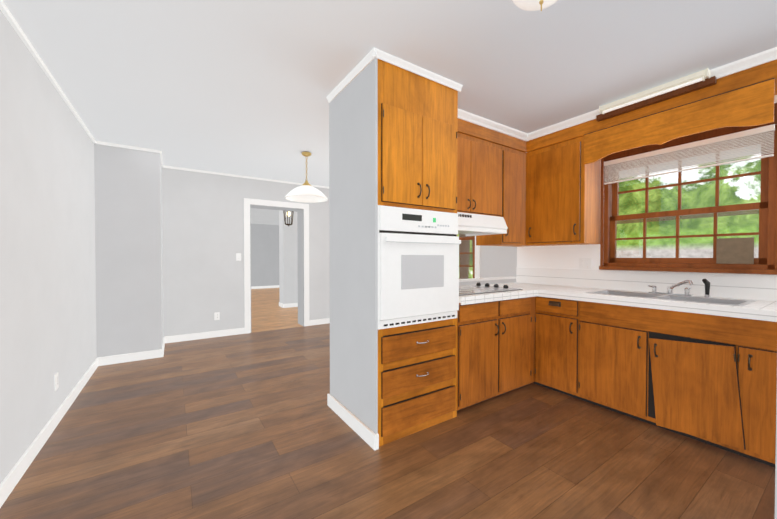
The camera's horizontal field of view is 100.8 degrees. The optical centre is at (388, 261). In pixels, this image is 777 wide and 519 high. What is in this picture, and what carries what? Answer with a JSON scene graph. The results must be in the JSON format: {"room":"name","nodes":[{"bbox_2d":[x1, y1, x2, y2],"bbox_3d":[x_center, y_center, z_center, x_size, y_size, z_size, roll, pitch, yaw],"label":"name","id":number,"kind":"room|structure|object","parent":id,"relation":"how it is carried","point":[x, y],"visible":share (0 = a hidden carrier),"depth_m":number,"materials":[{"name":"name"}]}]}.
{"room":"kitchen","nodes":[
{"label":"kitchen","id":0,"kind":"room"},
{"bbox_2d":[0,10,96,483],"bbox_3d":[-1.702,-0.051,1.154,0.140,2.440,5.510,-1,1,-34],"label":"wall","id":1,"kind":"structure","parent":0,"point":[47,274],"depth_m":2.02,"materials":[{"name":"grey paint"}]},
{"bbox_2d":[0,0,96,143],"bbox_3d":[-1.675,-1.257,1.240,0.018,0.030,5.370,-1,1,-34],"label":"crown molding","id":2,"kind":"structure","parent":1,"relation":"attached to","point":[6,12],"depth_m":2.00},
{"bbox_2d":[0,357,98,507],"bbox_3d":[-1.676,1.120,1.271,0.016,0.095,5.370,-1,1,-34],"label":"baseboard","id":3,"kind":"structure","parent":1,"relation":"attached to","point":[16,473],"depth_m":1.97,"materials":[{"name":"white wood"}]},
{"bbox_2d":[54,372,58,390],"bbox_3d":[-2.365,0.854,2.292,0.008,0.114,0.070,-1,1,-34],"label":"electrical outlet","id":4,"kind":"object","parent":1,"relation":"attached to","point":[56,384],"visible":1,"depth_m":2.28,"materials":[{"name":"white plastic"}]},
{"bbox_2d":[94,144,162,356],"bbox_3d":[-3.276,-0.090,4.028,0.720,2.440,1.020,-1,1,-34],"label":"wall","id":5,"kind":"structure","parent":0,"point":[128,249],"depth_m":3.64,"materials":[{"name":"grey paint"}]},
{"bbox_2d":[97,141,158,152],"bbox_3d":[-2.921,-1.289,3.625,0.540,0.030,0.018,-1,1,-34],"label":"crown molding","id":6,"kind":"structure","parent":5,"relation":"attached to","point":[98,142],"depth_m":3.61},
{"bbox_2d":[99,349,160,365],"bbox_3d":[-2.930,1.088,3.653,0.540,0.095,0.024,-1,1,-34],"label":"baseboard","id":7,"kind":"structure","parent":5,"relation":"attached to","point":[122,358],"depth_m":3.64,"materials":[{"name":"white wood"}]},
{"bbox_2d":[159,150,163,167],"bbox_3d":[-2.873,-1.296,4.073,0.018,0.030,0.708,-1,1,-34],"label":"crown molding","id":8,"kind":"structure","parent":5,"relation":"attached to","point":[160,152],"depth_m":4.04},
{"bbox_2d":[161,336,165,356],"bbox_3d":[-2.874,1.082,4.105,0.016,0.095,0.706,-1,1,-34],"label":"baseboard","id":9,"kind":"structure","parent":5,"relation":"attached to","point":[164,338],"depth_m":3.93,"materials":[{"name":"white wood"}]},
{"bbox_2d":[162,168,329,336],"bbox_3d":[-1.669,-0.110,5.537,3.630,2.440,0.300,-1,1,-34],"label":"wall","id":10,"kind":"structure","parent":0,"point":[203,238],"depth_m":4.74,"materials":[{"name":"grey paint"}]},
{"bbox_2d":[166,328,244,342],"bbox_3d":[-2.658,1.074,4.699,1.035,0.095,0.020,-1,1,-34],"label":"baseboard","id":11,"kind":"structure","parent":10,"relation":"attached to","point":[211,334],"depth_m":4.68,"materials":[{"name":"white wood"}]},
{"bbox_2d":[214,312,219,319],"bbox_3d":[-2.547,0.810,4.776,0.070,0.114,0.008,-1,1,-34],"label":"electrical outlet","id":12,"kind":"object","parent":10,"relation":"attached to","point":[216,315],"visible":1,"depth_m":4.78,"materials":[{"name":"white plastic"}]},
{"bbox_2d":[236,253,240,260],"bbox_3d":[-2.296,-0.072,4.928,0.070,0.114,0.014,-1,1,-34],"label":"light switch","id":13,"kind":"object","parent":10,"relation":"attached to","point":[238,256],"visible":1,"depth_m":4.93,"materials":[{"name":"white plastic"}]},
{"bbox_2d":[164,165,328,188],"bbox_3d":[-1.639,-1.313,5.350,3.490,0.030,0.018,-1,1,-34],"label":"crown molding","id":14,"kind":"structure","parent":10,"relation":"attached to","point":[171,167],"depth_m":4.90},
{"bbox_2d":[244,198,308,333],"bbox_3d":[-1.889,0.063,5.392,1.036,2.098,0.340,-1,1,-34],"label":"door frame","id":15,"kind":"structure","parent":10,"relation":"attached to","point":[247,289],"depth_m":5.04,"materials":[{"name":"white wood"}]},
{"bbox_2d":[309,318,329,325],"bbox_3d":[-0.793,1.057,5.947,1.395,0.095,0.020,-1,1,-34],"label":"baseboard","id":16,"kind":"structure","parent":10,"relation":"attached to","point":[327,320],"depth_m":5.66,"materials":[{"name":"white wood"}]},
{"bbox_2d":[250,204,303,325],"bbox_3d":[-3.412,-0.154,8.780,7.700,2.440,7.629,-1,1,-34],"label":"wall","id":17,"kind":"structure","parent":0,"point":[276,250],"depth_m":7.70,"materials":[{"name":"grey paint"}]},
{"bbox_2d":[251,285,278,288],"bbox_3d":[-5.418,0.977,11.794,7.500,0.095,0.016,-1,1,-34],"label":"baseboard","id":18,"kind":"structure","parent":17,"relation":"attached to","point":[274,286],"depth_m":12.23,"materials":[{"name":"white wood"}]},
{"bbox_2d":[283,211,293,226],"bbox_3d":[-2.244,-1.071,7.221,0.273,0.564,0.236,-1,1,-34],"label":"lantern pendant light","id":19,"kind":"object","parent":17,"relation":"hanging from","point":[288,215],"visible":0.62,"depth_m":7.18,"materials":[{"name":"brown metal"}]},
{"bbox_2d":[282,303,297,307],"bbox_3d":[-0.937,1.022,8.535,3.676,0.095,0.016,-1,1,-34],"label":"baseboard","id":20,"kind":"structure","parent":17,"relation":"attached to","point":[288,305],"depth_m":7.59,"materials":[{"name":"white wood"}]},
{"bbox_2d":[329,58,377,433],"bbox_3d":[-0.267,-0.066,2.266,0.017,2.440,0.696,-1,1,-34],"label":"wall","id":21,"kind":"structure","parent":0,"point":[353,176],"depth_m":2.19,"materials":[{"name":"grey paint"}]},
{"bbox_2d":[328,394,378,449],"bbox_3d":[-0.262,1.107,2.258,0.033,0.095,0.682,-1,1,-34],"label":"baseboard","id":22,"kind":"structure","parent":21,"relation":"attached to","point":[364,432],"depth_m":2.18,"materials":[{"name":"white wood"}]},
{"bbox_2d":[0,288,774,518],"bbox_3d":[-1.638,1.130,6.236,7.600,0.060,13.860,-1,1,-34],"label":"floor","id":23,"kind":"structure","parent":0,"point":[253,425],"depth_m":1.90,"materials":[{"name":"laminate"}]},
{"bbox_2d":[378,59,457,445],"bbox_3d":[0.063,-0.066,2.417,0.693,2.437,0.667,-1,1,-34],"label":"tall cabinet","id":24,"kind":"object","parent":23,"relation":"on","point":[417,169],"visible":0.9,"depth_m":2.14,"materials":[{"name":"brown wood"}]},
{"bbox_2d":[378,205,460,329],"bbox_3d":[0.080,0.031,2.375,0.676,0.768,0.624,-1,1,-34],"label":"wall oven","id":25,"kind":"object","parent":24,"relation":"in","point":[418,266],"visible":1,"depth_m":2.11,"materials":[{"name":"white metal"}]},
{"bbox_2d":[326,48,527,140],"bbox_3d":[0.538,-1.262,2.775,1.988,0.061,0.720,-1,1,-34],"label":"crown molding","id":26,"kind":"structure","parent":24,"relation":"attached to","point":[368,58],"depth_m":2.26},
{"bbox_2d":[457,297,534,410],"bbox_3d":[0.769,0.723,2.900,1.000,0.846,0.667,-1,1,-34],"label":"base cabinet","id":27,"kind":"object","parent":23,"relation":"on","point":[495,348],"visible":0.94,"depth_m":2.59,"materials":[{"name":"brown wood"}]},
{"bbox_2d":[459,283,538,304],"bbox_3d":[0.754,0.281,2.878,0.960,0.059,0.677,-1,1,-34],"label":"countertop","id":28,"kind":"structure","parent":27,"relation":"on","point":[526,292],"depth_m":2.62,"materials":[{"name":"tile"}]},
{"bbox_2d":[459,282,522,295],"bbox_3d":[0.738,0.234,2.898,0.810,0.042,0.510,-1,1,-34],"label":"cooktop","id":29,"kind":"object","parent":28,"relation":"in","point":[478,288],"visible":0.62,"depth_m":2.83,"materials":[{"name":"ceramic"}]},
{"bbox_2d":[532,296,571,386],"bbox_3d":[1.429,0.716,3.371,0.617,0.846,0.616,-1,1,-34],"label":"base cabinet","id":30,"kind":"object","parent":23,"relation":"on","point":[553,316],"depth_m":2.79,"materials":[{"name":"brown wood"}]},
{"bbox_2d":[503,267,776,321],"bbox_3d":[1.995,0.200,2.480,0.659,0.233,2.717,-1,1,-34],"label":"countertop","id":31,"kind":"structure","parent":30,"relation":"on","point":[577,284],"depth_m":2.49,"materials":[{"name":"tile"}]},
{"bbox_2d":[585,289,756,305],"bbox_3d":[2.059,0.344,2.418,0.444,0.174,0.884,-1,1,-34],"label":"sink","id":32,"kind":"object","parent":31,"relation":"in","point":[722,301],"visible":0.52,"depth_m":2.38,"materials":[{"name":"silver metal"}]},
{"bbox_2d":[648,279,710,296],"bbox_3d":[2.167,0.189,2.430,0.194,0.135,0.357,-1,1,-34],"label":"faucet","id":33,"kind":"object","parent":31,"relation":"on","point":[706,282],"visible":1,"depth_m":2.42,"materials":[{"name":"silver metal"}]},
{"bbox_2d":[774,394,776,518],"bbox_3d":[1.784,0.294,0.910,0.762,1.757,0.880,-1,1,-34],"label":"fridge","id":34,"kind":"object","parent":23,"relation":"on","point":[775,516],"visible":1,"depth_m":1.03,"materials":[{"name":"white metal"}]},
{"bbox_2d":[3,0,776,186],"bbox_3d":[-1.680,-1.379,6.174,7.700,0.080,13.860,-1,1,-34],"label":"ceiling","id":35,"kind":"structure","parent":0,"point":[242,87],"depth_m":2.01,"materials":[{"name":"white paint"}]},
{"bbox_2d":[285,151,327,202],"bbox_3d":[-0.985,-1.029,3.864,0.500,0.556,0.500,-1,1,-34],"label":"pendant light","id":36,"kind":"object","parent":35,"relation":"hanging from","point":[306,192],"visible":1,"depth_m":3.82,"materials":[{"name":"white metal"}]},
{"bbox_2d":[458,119,525,152],"bbox_3d":[0.784,-1.212,3.086,1.260,0.167,0.331,-1,1,-34],"label":"wood soffit","id":37,"kind":"structure","parent":35,"relation":"attached to","point":[464,127],"depth_m":3.00,"materials":[{"name":"brown wood"}]},
{"bbox_2d":[512,0,557,10],"bbox_3d":[0.669,-1.186,1.407,0.310,0.174,0.310,-1,1,-34],"label":"ceiling light","id":38,"kind":"object","parent":35,"relation":"attached to","point":[531,5],"visible":1,"depth_m":1.44,"materials":[{"name":"white glass"}]},
{"bbox_2d":[526,60,776,151],"bbox_3d":[2.214,-1.203,2.429,0.329,0.167,3.015,-1,1,-34],"label":"wood soffit","id":39,"kind":"structure","parent":35,"relation":"attached to","point":[755,74],"depth_m":2.36,"materials":[{"name":"brown wood"}]},
{"bbox_2d":[527,47,776,140],"bbox_3d":[2.153,-1.254,2.189,0.040,0.060,2.686,-1,1,-34],"label":"crown molding","id":40,"kind":"structure","parent":39,"relation":"attached to","point":[760,58],"depth_m":2.12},
{"bbox_2d":[596,68,716,121],"bbox_3d":[1.955,-1.239,2.423,0.108,0.091,0.720,-1,1,-34],"label":"fluorescent light","id":41,"kind":"object","parent":39,"relation":"attached to","point":[699,80],"visible":0.96,"depth_m":2.35,"materials":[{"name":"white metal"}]},
{"bbox_2d":[584,78,774,164],"bbox_3d":[2.039,-0.987,2.400,0.018,0.262,1.083,-1,1,-34],"label":"valance","id":42,"kind":"object","parent":39,"relation":"attached to","point":[751,105],"visible":1,"depth_m":2.26,"materials":[{"name":"brown wood"}]},
{"bbox_2d":[459,276,516,285],"bbox_3d":[0.528,-0.078,3.180,2.320,2.440,0.102,-1,1,-34],"label":"wall","id":43,"kind":"structure","parent":0,"point":[484,281],"depth_m":3.50,"materials":[{"name":"white tile"}]},
{"bbox_2d":[457,132,502,216],"bbox_3d":[0.647,-0.770,2.979,0.906,0.709,0.367,-1,1,-34],"label":"upper cabinet","id":44,"kind":"object","parent":43,"relation":"attached to","point":[479,179],"visible":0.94,"depth_m":2.92,"materials":[{"name":"brown wood"}]},
{"bbox_2d":[457,212,507,235],"bbox_3d":[0.623,-0.331,2.891,0.761,0.153,0.496,-1,1,-34],"label":"range hood","id":45,"kind":"object","parent":44,"relation":"attached to","point":[469,224],"visible":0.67,"depth_m":2.75,"materials":[{"name":"white metal"}]},
{"bbox_2d":[476,146,525,245],"bbox_3d":[1.188,-0.650,3.342,0.392,0.959,0.367,-1,1,-34],"label":"upper cabinet","id":46,"kind":"object","parent":43,"relation":"attached to","point":[513,215],"visible":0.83,"depth_m":3.21,"materials":[{"name":"brown wood"}]},
{"bbox_2d":[480,95,776,277],"bbox_3d":[1.597,-0.087,3.794,0.140,2.440,6.230,-1,1,-34],"label":"wall","id":47,"kind":"structure","parent":0,"point":[500,261],"depth_m":3.63,"materials":[{"name":"white paint"}]},
{"bbox_2d":[459,234,479,278],"bbox_3d":[0.853,-0.354,4.863,0.185,1.405,1.430,-1,1,-34],"label":"dining room window","id":48,"kind":"structure","parent":47,"relation":"in","point":[476,260],"depth_m":4.32,"materials":[{"name":"brown wood"}]},
{"bbox_2d":[512,136,600,246],"bbox_3d":[1.609,-0.650,3.308,0.367,0.959,0.892,-1,1,-34],"label":"upper cabinet","id":49,"kind":"object","parent":47,"relation":"attached to","point":[563,194],"visible":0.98,"depth_m":3.02,"materials":[{"name":"brown wood"}]},
{"bbox_2d":[599,103,776,274],"bbox_3d":[2.354,-0.493,2.617,0.185,1.145,1.080,-1,1,-34],"label":"kitchen window","id":50,"kind":"structure","parent":47,"relation":"in","point":[765,261],"depth_m":2.52,"materials":[{"name":"brown wood"}]},
{"bbox_2d":[604,124,774,184],"bbox_3d":[2.299,-0.818,2.575,0.030,0.208,1.020,-1,1,-34],"label":"window blind","id":51,"kind":"object","parent":50,"relation":"attached to","point":[718,139],"visible":1,"depth_m":2.47,"materials":[{"name":"white plastic"}]},
{"bbox_2d":[716,237,753,263],"bbox_3d":[2.514,-0.078,2.335,0.020,0.188,0.185,-1,1,-34],"label":"cardboard sheet","id":52,"kind":"object","parent":50,"relation":"attached to","point":[735,250],"depth_m":2.33,"materials":[{"name":"brown cardboard"}]},
{"label":"outside","id":53,"kind":"structure","parent":0,"visible":0},
{"bbox_2d":[616,154,760,257],"bbox_3d":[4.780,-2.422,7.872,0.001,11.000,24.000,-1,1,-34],"label":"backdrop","id":54,"kind":"structure","parent":53,"point":[670,245],"depth_m":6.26,"materials":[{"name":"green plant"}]},
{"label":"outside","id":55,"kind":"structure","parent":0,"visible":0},
{"bbox_2d":[457,234,472,278],"bbox_3d":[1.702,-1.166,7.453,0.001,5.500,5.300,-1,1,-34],"label":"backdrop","id":56,"kind":"structure","parent":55,"point":[467,257],"depth_m":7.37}
]}

